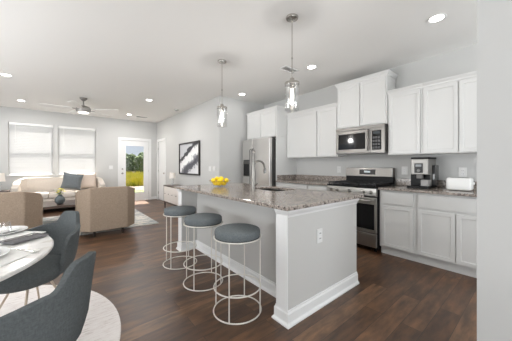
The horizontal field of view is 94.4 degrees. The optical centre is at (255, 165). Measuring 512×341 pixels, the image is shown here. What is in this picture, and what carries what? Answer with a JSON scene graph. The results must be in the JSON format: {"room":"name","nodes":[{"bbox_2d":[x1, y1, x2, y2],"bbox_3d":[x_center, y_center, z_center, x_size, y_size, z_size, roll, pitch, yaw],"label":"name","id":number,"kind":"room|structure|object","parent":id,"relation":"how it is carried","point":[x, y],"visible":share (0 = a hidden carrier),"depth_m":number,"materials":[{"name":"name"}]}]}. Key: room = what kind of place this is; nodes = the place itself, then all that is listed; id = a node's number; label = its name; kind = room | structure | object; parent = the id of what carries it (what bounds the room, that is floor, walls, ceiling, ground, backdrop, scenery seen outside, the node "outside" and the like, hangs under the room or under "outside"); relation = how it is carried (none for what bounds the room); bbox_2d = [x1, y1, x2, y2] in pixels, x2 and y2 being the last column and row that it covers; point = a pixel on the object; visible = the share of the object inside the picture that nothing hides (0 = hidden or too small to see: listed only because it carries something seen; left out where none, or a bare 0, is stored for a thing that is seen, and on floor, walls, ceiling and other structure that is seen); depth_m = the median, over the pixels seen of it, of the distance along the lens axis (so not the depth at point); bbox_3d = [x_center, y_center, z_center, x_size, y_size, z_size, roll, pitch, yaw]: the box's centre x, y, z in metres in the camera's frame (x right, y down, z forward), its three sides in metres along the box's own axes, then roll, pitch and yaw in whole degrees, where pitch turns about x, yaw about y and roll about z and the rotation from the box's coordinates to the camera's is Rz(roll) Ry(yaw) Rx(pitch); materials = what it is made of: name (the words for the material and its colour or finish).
{"room":"open-plan kitchen","nodes":[
{"label":"open-plan kitchen","id":0,"kind":"room"},
{"bbox_2d":[0,106,156,199],"bbox_3d":[-6.068,-0.150,6.628,6.590,2.740,0.150,0,0,-40],"label":"wall","id":1,"kind":"structure","parent":0,"point":[108,130],"depth_m":7.46,"materials":[{"name":"grey paint"}]},
{"bbox_2d":[6,127,54,175],"bbox_3d":[-6.160,-0.426,6.523,0.960,1.427,0.165,0,0,-40],"label":"window","id":2,"kind":"structure","parent":1,"relation":"in","point":[51,127],"depth_m":6.46,"materials":[{"name":"white wood"}]},
{"bbox_2d":[9,122,52,174],"bbox_3d":[-6.145,-0.438,6.505,0.876,1.400,0.066,0,0,-40],"label":"window blind","id":3,"kind":"object","parent":2,"relation":"attached to","point":[30,149],"visible":1,"depth_m":6.49,"materials":[{"name":"white fabric"}]},
{"bbox_2d":[57,126,95,174],"bbox_3d":[-5.385,-0.426,7.163,0.972,1.427,0.165,0,0,-40],"label":"window","id":4,"kind":"structure","parent":1,"relation":"in","point":[58,126],"depth_m":6.91,"materials":[{"name":"white wood"}]},
{"bbox_2d":[59,126,95,173],"bbox_3d":[-5.370,-0.438,7.145,0.888,1.400,0.066,0,0,-40],"label":"window blind","id":5,"kind":"object","parent":4,"relation":"attached to","point":[76,147],"visible":0.92,"depth_m":7.13,"materials":[{"name":"white fabric"}]},
{"bbox_2d":[118,137,150,199],"bbox_3d":[-4.140,0.147,8.126,1.040,2.145,0.107,0,0,-40],"label":"door","id":6,"kind":"structure","parent":1,"relation":"in","point":[123,142],"depth_m":8.16,"materials":[{"name":"white wood"}]},
{"bbox_2d":[157,96,223,198],"bbox_3d":[-2.151,-0.150,6.927,0.130,2.740,4.380,0,0,-40],"label":"wall","id":7,"kind":"structure","parent":0,"point":[202,122],"depth_m":5.98,"materials":[{"name":"grey paint"}]},
{"bbox_2d":[157,138,165,200],"bbox_3d":[-3.239,0.155,8.156,0.102,2.130,0.900,0,0,-40],"label":"door","id":8,"kind":"structure","parent":7,"relation":"in","point":[162,145],"depth_m":8.24,"materials":[{"name":"white wood"}]},
{"bbox_2d":[179,140,199,174],"bbox_3d":[-1.804,-0.180,6.370,0.044,0.870,1.280,0,0,-40],"label":"framed picture","id":9,"kind":"object","parent":7,"relation":"attached to","point":[189,152],"visible":1,"depth_m":6.33,"materials":[{"name":"black"}]},
{"bbox_2d":[0,0,476,122],"bbox_3d":[-1.562,-1.580,2.212,7.910,0.120,12.700,0,0,-40],"label":"ceiling","id":10,"kind":"structure","parent":0,"point":[118,55],"depth_m":2.99,"materials":[{"name":"white paint"}]},
{"bbox_2d":[0,73,12,76],"bbox_3d":[-4.202,-1.516,3.986,0.164,0.008,0.164,0,0,-40],"label":"recessed light","id":11,"kind":"object","parent":10,"relation":"in","point":[2,74],"visible":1,"depth_m":4.00,"materials":[{"name":"white"}]},
{"bbox_2d":[38,97,114,116],"bbox_3d":[-3.947,-1.339,5.335,1.411,0.359,1.463,0,0,-40],"label":"ceiling fan","id":12,"kind":"object","parent":10,"relation":"hanging from","point":[81,109],"visible":1,"depth_m":5.25,"materials":[{"name":"silver metal"}]},
{"bbox_2d":[217,59,226,121],"bbox_3d":[-0.495,-1.038,3.457,0.152,0.962,0.152,0,0,-40],"label":"pendant lamp","id":13,"kind":"object","parent":10,"relation":"hanging from","point":[221,107],"visible":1,"depth_m":3.44,"materials":[{"name":"white metal"}]},
{"bbox_2d":[279,66,298,73],"bbox_3d":[0.521,-1.516,3.765,0.300,0.007,0.150,0,0,-40],"label":"ceiling vent","id":14,"kind":"object","parent":10,"relation":"in","point":[288,67],"visible":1,"depth_m":3.75,"materials":[{"name":"white plastic"}]},
{"bbox_2d":[285,13,299,103],"bbox_3d":[0.370,-1.038,2.433,0.152,0.962,0.152,0,0,-40],"label":"pendant lamp","id":15,"kind":"object","parent":10,"relation":"hanging from","point":[292,17],"visible":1,"depth_m":2.42,"materials":[{"name":"silver metal"}]},
{"bbox_2d":[306,65,316,68],"bbox_3d":[0.860,-1.516,3.669,0.164,0.008,0.164,0,0,-40],"label":"recessed light","id":16,"kind":"object","parent":10,"relation":"in","point":[309,66],"visible":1,"depth_m":3.67,"materials":[{"name":"white"}]},
{"bbox_2d":[427,13,446,22],"bbox_3d":[1.867,-1.516,2.451,0.164,0.008,0.164,0,0,-40],"label":"recessed light","id":17,"kind":"object","parent":10,"relation":"in","point":[436,18],"visible":1,"depth_m":2.45,"materials":[{"name":"white plastic"}]},
{"bbox_2d":[224,97,263,182],"bbox_3d":[-0.231,-0.150,5.758,1.340,2.740,0.130,0,0,-40],"label":"wall","id":18,"kind":"structure","parent":0,"point":[235,117],"depth_m":5.47,"materials":[{"name":"grey paint"}]},
{"bbox_2d":[43,199,476,340],"bbox_3d":[-1.562,1.280,2.212,7.910,0.120,12.700,0,0,-40],"label":"floor","id":19,"kind":"structure","parent":0,"point":[395,298],"depth_m":2.17,"materials":[{"name":"brown wood"}]},
{"bbox_2d":[10,176,104,201],"bbox_3d":[-5.293,0.777,6.484,1.899,0.885,0.860,0,0,-40],"label":"sofa","id":20,"kind":"object","parent":19,"relation":"on","point":[46,186],"visible":0.37,"depth_m":6.35,"materials":[{"name":"beige fabric"}]},
{"bbox_2d":[35,192,48,198],"bbox_3d":[-5.642,0.784,6.053,0.535,0.163,0.640,0,0,-40],"label":"seat cushion","id":21,"kind":"object","parent":20,"relation":"on","point":[45,195],"depth_m":5.98,"materials":[{"name":"beige fabric"}]},
{"bbox_2d":[49,191,74,197],"bbox_3d":[-5.223,0.784,6.399,0.535,0.163,0.640,0,0,-40],"label":"seat cushion","id":22,"kind":"object","parent":20,"relation":"on","point":[69,194],"depth_m":6.22,"materials":[{"name":"beige fabric"}]},
{"bbox_2d":[60,172,83,189],"bbox_3d":[-5.061,0.445,6.533,0.526,0.518,0.234,0,0,-33],"label":"throw pillow","id":23,"kind":"object","parent":20,"relation":"on","point":[70,181],"visible":0.99,"depth_m":6.46,"materials":[{"name":"fabric"}]},
{"bbox_2d":[77,172,96,188],"bbox_3d":[-4.951,0.455,6.949,0.480,0.475,0.195,0,0,-43],"label":"throw pillow","id":24,"kind":"object","parent":20,"relation":"on","point":[89,179],"visible":0.76,"depth_m":6.92,"materials":[{"name":"beige fabric"}]},
{"bbox_2d":[0,285,120,340],"bbox_3d":[-2.092,1.214,1.151,2.500,0.011,2.500,0,0,-40],"label":"round rug","id":25,"kind":"object","parent":19,"relation":"on","point":[102,322],"visible":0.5,"depth_m":1.95,"materials":[{"name":"white carpet"}]},
{"bbox_2d":[0,236,53,281],"bbox_3d":[-1.857,0.845,1.008,1.520,0.726,1.520,0,0,-40],"label":"dining table","id":26,"kind":"object","parent":25,"relation":"on","point":[46,243],"visible":0.66,"depth_m":1.27,"materials":[{"name":"white stone"}]},
{"bbox_2d":[0,249,40,266],"bbox_3d":[-1.357,0.479,1.129,0.300,0.004,0.420,0,0,-4],"label":"placemat","id":27,"kind":"object","parent":26,"relation":"on","point":[13,255],"visible":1,"depth_m":1.24,"materials":[{"name":"white fabric"}]},
{"bbox_2d":[0,247,10,255],"bbox_3d":[-1.432,0.468,1.191,0.280,0.019,0.280,0,0,-40],"label":"plate","id":28,"kind":"object","parent":27,"relation":"on","point":[4,250],"visible":0.98,"depth_m":1.28,"materials":[{"name":"white ceramic"}]},
{"bbox_2d":[0,231,44,244],"bbox_3d":[-1.732,0.479,1.578,0.420,0.004,0.300,0,0,5],"label":"placemat","id":29,"kind":"object","parent":26,"relation":"on","point":[20,233],"visible":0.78,"depth_m":1.63,"materials":[{"name":"white fabric"}]},
{"bbox_2d":[0,226,27,235],"bbox_3d":[-1.784,0.468,1.665,0.270,0.019,0.270,0,0,-40],"label":"plate","id":30,"kind":"object","parent":29,"relation":"on","point":[23,227],"visible":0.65,"depth_m":1.68,"materials":[{"name":"white ceramic"}]},
{"bbox_2d":[0,226,21,233],"bbox_3d":[-1.784,0.460,1.665,0.200,0.019,0.200,0,0,-40],"label":"plate","id":31,"kind":"object","parent":30,"relation":"on","point":[6,229],"visible":0.99,"depth_m":1.71,"materials":[{"name":"white ceramic"}]},
{"bbox_2d":[0,233,48,244],"bbox_3d":[-1.492,0.471,1.530,0.130,0.012,0.200,0,0,12],"label":"napkin","id":32,"kind":"object","parent":26,"relation":"on","point":[27,238],"visible":0.85,"depth_m":1.51,"materials":[{"name":"grey fabric"}]},
{"bbox_2d":[3,233,38,241],"bbox_3d":[-1.510,0.464,1.526,0.022,0.003,0.195,0,0,12],"label":"fork","id":33,"kind":"object","parent":32,"relation":"on","point":[34,233],"visible":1,"depth_m":1.54,"materials":[{"name":"grey metal"}]},
{"bbox_2d":[10,248,38,252],"bbox_3d":[-1.298,0.475,1.326,0.220,0.004,0.016,0,0,15],"label":"knife","id":34,"kind":"object","parent":26,"relation":"on","point":[10,248],"visible":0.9,"depth_m":1.32,"materials":[{"name":"grey metal"}]},
{"bbox_2d":[0,210,80,308],"bbox_3d":[-1.705,0.807,1.844,0.530,0.800,0.589,0,0,14],"label":"dining chair","id":35,"kind":"object","parent":25,"relation":"on","point":[65,232],"visible":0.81,"depth_m":1.83,"materials":[{"name":"grey fabric"}]},
{"bbox_2d":[0,254,60,293],"bbox_3d":[-1.719,0.810,1.788,0.450,0.145,0.473,0,0,14],"label":"seat cushion","id":36,"kind":"object","parent":35,"relation":"on","point":[48,268],"depth_m":1.67,"materials":[{"name":"fabric"}]},
{"bbox_2d":[0,251,95,340],"bbox_3d":[-1.041,0.807,1.034,0.589,0.800,0.530,0,0,-7],"label":"dining chair","id":37,"kind":"object","parent":25,"relation":"on","point":[60,315],"visible":1,"depth_m":0.95,"materials":[{"name":"fabric"}]},
{"bbox_2d":[43,209,157,234],"bbox_3d":[-3.953,1.214,4.822,3.150,0.011,2.230,0,0,-40],"label":"area rug","id":38,"kind":"object","parent":19,"relation":"on","point":[141,219],"visible":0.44,"depth_m":5.09,"materials":[{"name":"white carpet"}]},
{"bbox_2d":[0,191,42,230],"bbox_3d":[-3.777,0.792,3.527,0.880,0.830,0.810,0,0,-40],"label":"armchair","id":39,"kind":"object","parent":38,"relation":"on","point":[20,208],"visible":0.75,"depth_m":3.37,"materials":[{"name":"beige fabric"}]},
{"bbox_2d":[43,200,74,209],"bbox_3d":[-4.141,1.004,5.011,1.100,0.408,0.900,0,0,-40],"label":"coffee table","id":40,"kind":"object","parent":38,"relation":"on","point":[68,203],"visible":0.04,"depth_m":4.83,"materials":[{"name":"brown wood"}]},
{"bbox_2d":[54,195,64,203],"bbox_3d":[-4.032,0.705,4.880,0.176,0.190,0.176,0,0,-40],"label":"vase","id":41,"kind":"object","parent":40,"relation":"on","point":[59,199],"visible":0.98,"depth_m":4.83,"materials":[{"name":"grey ceramic"}]},
{"bbox_2d":[54,188,65,194],"bbox_3d":[-4.027,0.549,4.878,0.190,0.154,0.195,0,0,12],"label":"flower bouquet","id":42,"kind":"object","parent":41,"relation":"on","point":[56,190],"visible":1,"depth_m":4.86,"materials":[{"name":"yellow plant"}]},
{"bbox_2d":[75,186,134,236],"bbox_3d":[-2.760,0.792,4.368,0.880,0.830,0.810,0,0,-40],"label":"armchair","id":43,"kind":"object","parent":38,"relation":"on","point":[99,208],"visible":0.94,"depth_m":4.03,"materials":[{"name":"beige fabric"}]},
{"bbox_2d":[163,184,183,205],"bbox_3d":[-1.977,0.892,6.266,0.408,0.655,1.680,0,0,-40],"label":"sideboard","id":44,"kind":"object","parent":19,"relation":"on","point":[170,193],"visible":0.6,"depth_m":6.37,"materials":[{"name":"beige wood"}]},
{"bbox_2d":[169,173,175,184],"bbox_3d":[-2.405,0.389,6.834,0.179,0.351,0.179,0,0,-40],"label":"table lamp","id":45,"kind":"object","parent":44,"relation":"on","point":[172,176],"visible":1,"depth_m":6.78,"materials":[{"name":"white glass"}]},
{"bbox_2d":[163,206,196,269],"bbox_3d":[-0.947,0.876,2.967,0.412,0.688,0.412,0,0,-40],"label":"counter stool","id":46,"kind":"object","parent":19,"relation":"on","point":[174,211],"visible":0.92,"depth_m":2.85,"materials":[{"name":"beige metal"}]},
{"bbox_2d":[164,206,195,215],"bbox_3d":[-0.947,0.562,2.967,0.384,0.060,0.384,0,0,-40],"label":"seat cushion","id":47,"kind":"object","parent":46,"relation":"on","point":[174,210],"depth_m":2.85,"materials":[{"name":"grey fabric"}]},
{"bbox_2d":[183,213,222,291],"bbox_3d":[-0.552,0.876,2.489,0.412,0.688,0.412,0,0,-40],"label":"counter stool","id":48,"kind":"object","parent":19,"relation":"on","point":[198,220],"visible":0.97,"depth_m":2.37,"materials":[{"name":"beige metal"}]},
{"bbox_2d":[184,213,221,225],"bbox_3d":[-0.552,0.562,2.489,0.384,0.060,0.384,0,0,-40],"label":"seat cushion","id":49,"kind":"object","parent":48,"relation":"on","point":[198,219],"depth_m":2.37,"materials":[{"name":"grey fabric"}]},
{"bbox_2d":[213,223,261,324],"bbox_3d":[-0.157,0.876,2.011,0.412,0.688,0.412,0,0,-40],"label":"counter stool","id":50,"kind":"object","parent":19,"relation":"on","point":[234,233],"visible":1,"depth_m":1.91,"materials":[{"name":"grey fabric"}]},
{"bbox_2d":[214,223,259,241],"bbox_3d":[-0.157,0.562,2.011,0.384,0.060,0.384,0,0,-40],"label":"seat cushion","id":51,"kind":"object","parent":50,"relation":"on","point":[234,232],"depth_m":1.90,"materials":[{"name":"grey fabric"}]},
{"bbox_2d":[243,137,275,185],"bbox_3d":[0.243,0.328,5.338,0.785,1.785,0.920,0,0,-40],"label":"refrigerator","id":52,"kind":"object","parent":19,"relation":"on","point":[264,148],"visible":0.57,"depth_m":4.96,"materials":[{"name":"grey metal"}]},
{"bbox_2d":[176,189,358,328],"bbox_3d":[-0.045,0.778,2.959,1.091,0.883,2.210,0,0,-40],"label":"kitchen island","id":53,"kind":"object","parent":19,"relation":"on","point":[303,275],"visible":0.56,"depth_m":2.22,"materials":[{"name":"grey paint"}]},
{"bbox_2d":[173,183,363,210],"bbox_3d":[-0.042,0.321,2.962,1.160,0.030,2.250,0,0,-40],"label":"island countertop","id":54,"kind":"structure","parent":53,"relation":"on","point":[291,199],"depth_m":2.40,"materials":[{"name":"stone"}]},
{"bbox_2d":[251,151,265,189],"bbox_3d":[0.045,0.066,2.963,0.215,0.480,0.109,0,0,-40],"label":"faucet","id":55,"kind":"object","parent":54,"relation":"on","point":[254,162],"visible":0.98,"depth_m":2.92,"materials":[{"name":"silver metal"}]},
{"bbox_2d":[260,189,286,190],"bbox_3d":[0.219,0.431,3.087,0.394,0.188,0.544,0,0,-40],"label":"sink","id":56,"kind":"object","parent":54,"relation":"in","point":[260,189],"visible":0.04,"depth_m":3.32,"materials":[{"name":"silver metal"}]},
{"bbox_2d":[317,228,321,243],"bbox_3d":[0.552,0.610,2.050,0.075,0.120,0.011,0,0,-40],"label":"power outlet","id":57,"kind":"object","parent":53,"relation":"attached to","point":[319,231],"visible":1,"depth_m":2.04,"materials":[{"name":"white plastic"}]},
{"bbox_2d":[276,136,295,185],"bbox_3d":[0.644,0.314,5.037,0.606,1.812,0.020,0,0,-40],"label":"end panel","id":58,"kind":"object","parent":19,"relation":"on","point":[284,165],"visible":0.21,"depth_m":4.97,"materials":[{"name":"white wood"}]},
{"bbox_2d":[277,182,308,188],"bbox_3d":[0.906,0.779,4.718,0.609,0.882,0.796,0,0,-40],"label":"base cabinet","id":59,"kind":"object","parent":19,"relation":"on","point":[280,184],"visible":0.09,"depth_m":4.48,"materials":[{"name":"white"}]},
{"bbox_2d":[309,184,326,190],"bbox_3d":[1.292,0.779,4.250,0.609,0.882,0.413,0,0,-40],"label":"base cabinet","id":60,"kind":"object","parent":19,"relation":"on","point":[311,187],"visible":0.07,"depth_m":4.06,"materials":[{"name":"white wood"}]},
{"bbox_2d":[275,174,345,185],"bbox_3d":[1.026,0.270,4.545,0.642,0.132,1.212,0,0,-40],"label":"countertop","id":61,"kind":"structure","parent":60,"relation":"on","point":[300,179],"depth_m":4.71,"materials":[{"name":"stone"}]},
{"bbox_2d":[327,168,394,251],"bbox_3d":[1.624,0.631,3.736,0.700,1.178,0.778,0,0,-40],"label":"gas range","id":62,"kind":"object","parent":19,"relation":"on","point":[366,182],"visible":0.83,"depth_m":3.44,"materials":[{"name":"silver metal"}]},
{"bbox_2d":[327,180,392,188],"bbox_3d":[1.623,0.293,3.735,0.580,0.058,0.778,0,0,-40],"label":"cooktop","id":63,"kind":"object","parent":62,"relation":"in","point":[347,184],"depth_m":3.64,"materials":[{"name":"black metal"}]},
{"bbox_2d":[356,188,380,249],"bbox_3d":[1.663,0.748,3.768,0.595,0.845,0.778,0,0,-40],"label":"oven","id":64,"kind":"object","parent":62,"relation":"in","point":[377,234],"depth_m":3.29,"materials":[{"name":"silver metal"}]},
{"bbox_2d":[380,190,417,261],"bbox_3d":[2.077,0.779,3.301,0.609,0.882,0.443,0,0,-40],"label":"base cabinet","id":65,"kind":"object","parent":19,"relation":"on","point":[398,209],"visible":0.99,"depth_m":3.10,"materials":[{"name":"white wood"}]},
{"bbox_2d":[417,193,476,277],"bbox_3d":[2.469,0.779,2.826,0.609,0.882,0.784,0,0,-40],"label":"base cabinet","id":66,"kind":"object","parent":19,"relation":"on","point":[446,224],"visible":0.67,"depth_m":2.71,"materials":[{"name":"white wood"}]},
{"bbox_2d":[378,178,476,196],"bbox_3d":[2.313,0.270,2.988,0.642,0.132,1.232,0,0,-40],"label":"countertop","id":67,"kind":"structure","parent":66,"relation":"on","point":[401,184],"depth_m":2.99,"materials":[{"name":"stone"}]},
{"bbox_2d":[407,157,438,188],"bbox_3d":[2.262,0.100,3.211,0.381,0.410,0.272,0,0,-40],"label":"coffee machine","id":68,"kind":"object","parent":67,"relation":"on","point":[424,170],"visible":1,"depth_m":3.11,"materials":[{"name":"black plastic"}]},
{"bbox_2d":[446,177,474,190],"bbox_3d":[2.485,0.229,2.880,0.180,0.154,0.250,0,0,-40],"label":"toaster","id":69,"kind":"object","parent":67,"relation":"on","point":[452,183],"visible":0.99,"depth_m":2.82,"materials":[{"name":"white plastic"}]},
{"bbox_3d":[-6.266,0.920,5.745,0.420,0.600,0.400,0,0,-40],"label":"side table","id":70,"kind":"object","parent":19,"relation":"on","visible":0},
{"bbox_2d":[0,173,5,190],"bbox_3d":[-6.242,0.406,5.764,0.218,0.428,0.218,0,0,-40],"label":"table lamp","id":71,"kind":"object","parent":70,"relation":"on","point":[2,175],"visible":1,"depth_m":5.75,"materials":[{"name":"white fabric"}]},
{"bbox_2d":[264,43,476,184],"bbox_3d":[2.872,-0.150,2.938,0.150,2.740,8.170,0,0,-40],"label":"wall","id":72,"kind":"structure","parent":0,"point":[463,60],"depth_m":3.57,"materials":[{"name":"grey paint"}]},
{"bbox_2d":[246,105,296,139],"bbox_3d":[0.337,-0.904,5.393,0.626,0.618,1.036,0,0,-40],"label":"upper cabinet","id":73,"kind":"object","parent":72,"relation":"attached to","point":[271,121],"visible":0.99,"depth_m":5.05,"materials":[{"name":"white wood"}]},
{"bbox_2d":[286,107,325,157],"bbox_3d":[1.004,-0.618,4.821,0.326,0.935,0.764,0,0,-40],"label":"upper cabinet","id":74,"kind":"object","parent":72,"relation":"attached to","point":[302,126],"visible":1,"depth_m":4.68,"materials":[{"name":"white wood"}]},
{"bbox_2d":[296,174,345,180],"bbox_3d":[1.266,0.255,4.743,0.020,0.102,1.212,0,0,-40],"label":"backsplash","id":75,"kind":"structure","parent":72,"relation":"attached to","point":[304,177],"depth_m":4.71,"materials":[{"name":"stone"}]},
{"bbox_2d":[316,102,346,157],"bbox_3d":[1.384,-0.618,4.361,0.326,0.935,0.424,0,0,-40],"label":"upper cabinet","id":76,"kind":"object","parent":72,"relation":"attached to","point":[327,114],"visible":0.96,"depth_m":4.26,"materials":[{"name":"white wood"}]},
{"bbox_2d":[334,69,397,128],"bbox_3d":[1.771,-1.000,3.877,0.346,0.770,0.885,0,0,-40],"label":"upper cabinet","id":77,"kind":"object","parent":72,"relation":"attached to","point":[363,101],"visible":0.99,"depth_m":3.71,"materials":[{"name":"white wood"}]},
{"bbox_2d":[336,123,387,154],"bbox_3d":[1.742,-0.396,3.848,0.425,0.424,0.788,0,0,-40],"label":"microwave","id":78,"kind":"object","parent":77,"relation":"attached to","point":[370,139],"visible":0.97,"depth_m":3.69,"materials":[{"name":"grey metal"}]},
{"bbox_2d":[402,167,407,174],"bbox_3d":[2.239,0.080,3.576,0.011,0.120,0.080,0,0,-40],"label":"power outlet","id":79,"kind":"object","parent":72,"relation":"attached to","point":[404,169],"visible":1,"depth_m":3.56,"materials":[{"name":"white plastic"}]},
{"bbox_2d":[387,83,428,154],"bbox_3d":[2.176,-0.618,3.403,0.326,0.935,0.431,0,0,-40],"label":"upper cabinet","id":80,"kind":"object","parent":72,"relation":"attached to","point":[405,104],"visible":1,"depth_m":3.30,"materials":[{"name":"white wood"}]},
{"bbox_2d":[396,178,476,189],"bbox_3d":[2.552,0.255,3.186,0.020,0.102,1.232,0,0,-40],"label":"backsplash","id":81,"kind":"structure","parent":72,"relation":"attached to","point":[442,183],"depth_m":3.51,"materials":[{"name":"stone"}]},
{"bbox_2d":[422,71,476,154],"bbox_3d":[2.571,-0.618,2.925,0.326,0.935,0.806,0,0,-40],"label":"upper cabinet","id":82,"kind":"object","parent":72,"relation":"attached to","point":[449,103],"visible":0.7,"depth_m":2.92,"materials":[{"name":"white wood"}]},
{"bbox_2d":[459,168,466,176],"bbox_3d":[2.666,0.090,3.059,0.011,0.120,0.080,0,0,-40],"label":"power outlet","id":83,"kind":"object","parent":72,"relation":"attached to","point":[462,171],"visible":1,"depth_m":3.06,"materials":[{"name":"white plastic"}]},
{"bbox_2d":[477,0,511,340],"bbox_3d":[1.396,-0.150,0.933,0.140,2.740,0.760,0,0,-40],"label":"wall","id":84,"kind":"structure","parent":0,"point":[494,17],"depth_m":1.13,"materials":[{"name":"grey paint"}]},
{"label":"outside","id":85,"kind":"structure","parent":0,"visible":0},
{"bbox_2d":[128,186,143,189],"bbox_3d":[-29.544,1.370,59.298,150.000,0.001,110.940,0,0,-40],"label":"ground","id":86,"kind":"structure","parent":85,"point":[135,187],"depth_m":14.57,"materials":[{"name":"white"}]},
{"bbox_2d":[126,154,130,171],"bbox_3d":[-20.229,-0.241,36.633,1.745,3.279,1.791,0,0,-40],"label":"leafy tree","id":87,"kind":"object","parent":86,"relation":"on","point":[128,163],"visible":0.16,"depth_m":36.46,"materials":[{"name":"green plant"}]},
{"bbox_2d":[126,153,131,171],"bbox_3d":[-21.392,-0.342,39.466,1.816,3.441,1.712,0,0,10],"label":"leafy tree","id":88,"kind":"object","parent":86,"relation":"on","point":[129,157],"visible":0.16,"depth_m":39.35,"materials":[{"name":"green plant"}]},
{"bbox_2d":[129,154,135,172],"bbox_3d":[-22.174,-0.337,42.286,1.800,3.511,1.799,0,0,-40],"label":"leafy tree","id":89,"kind":"object","parent":86,"relation":"on","point":[132,156],"visible":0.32,"depth_m":41.87,"materials":[{"name":"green plant"}]},
{"bbox_2d":[126,171,143,185],"bbox_3d":[-10.738,0.995,25.432,10.870,0.750,20.310,0,0,-34],"label":"grass","id":90,"kind":"structure","parent":86,"relation":"on","point":[132,179],"depth_m":15.83,"materials":[{"name":"yellow plant"}]},
{"bbox_2d":[133,155,143,172],"bbox_3d":[-17.233,0.061,35.005,1.690,3.128,1.737,0,0,-40],"label":"leafy tree","id":91,"kind":"object","parent":86,"relation":"on","point":[138,161],"visible":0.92,"depth_m":34.42,"materials":[{"name":"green plant"}]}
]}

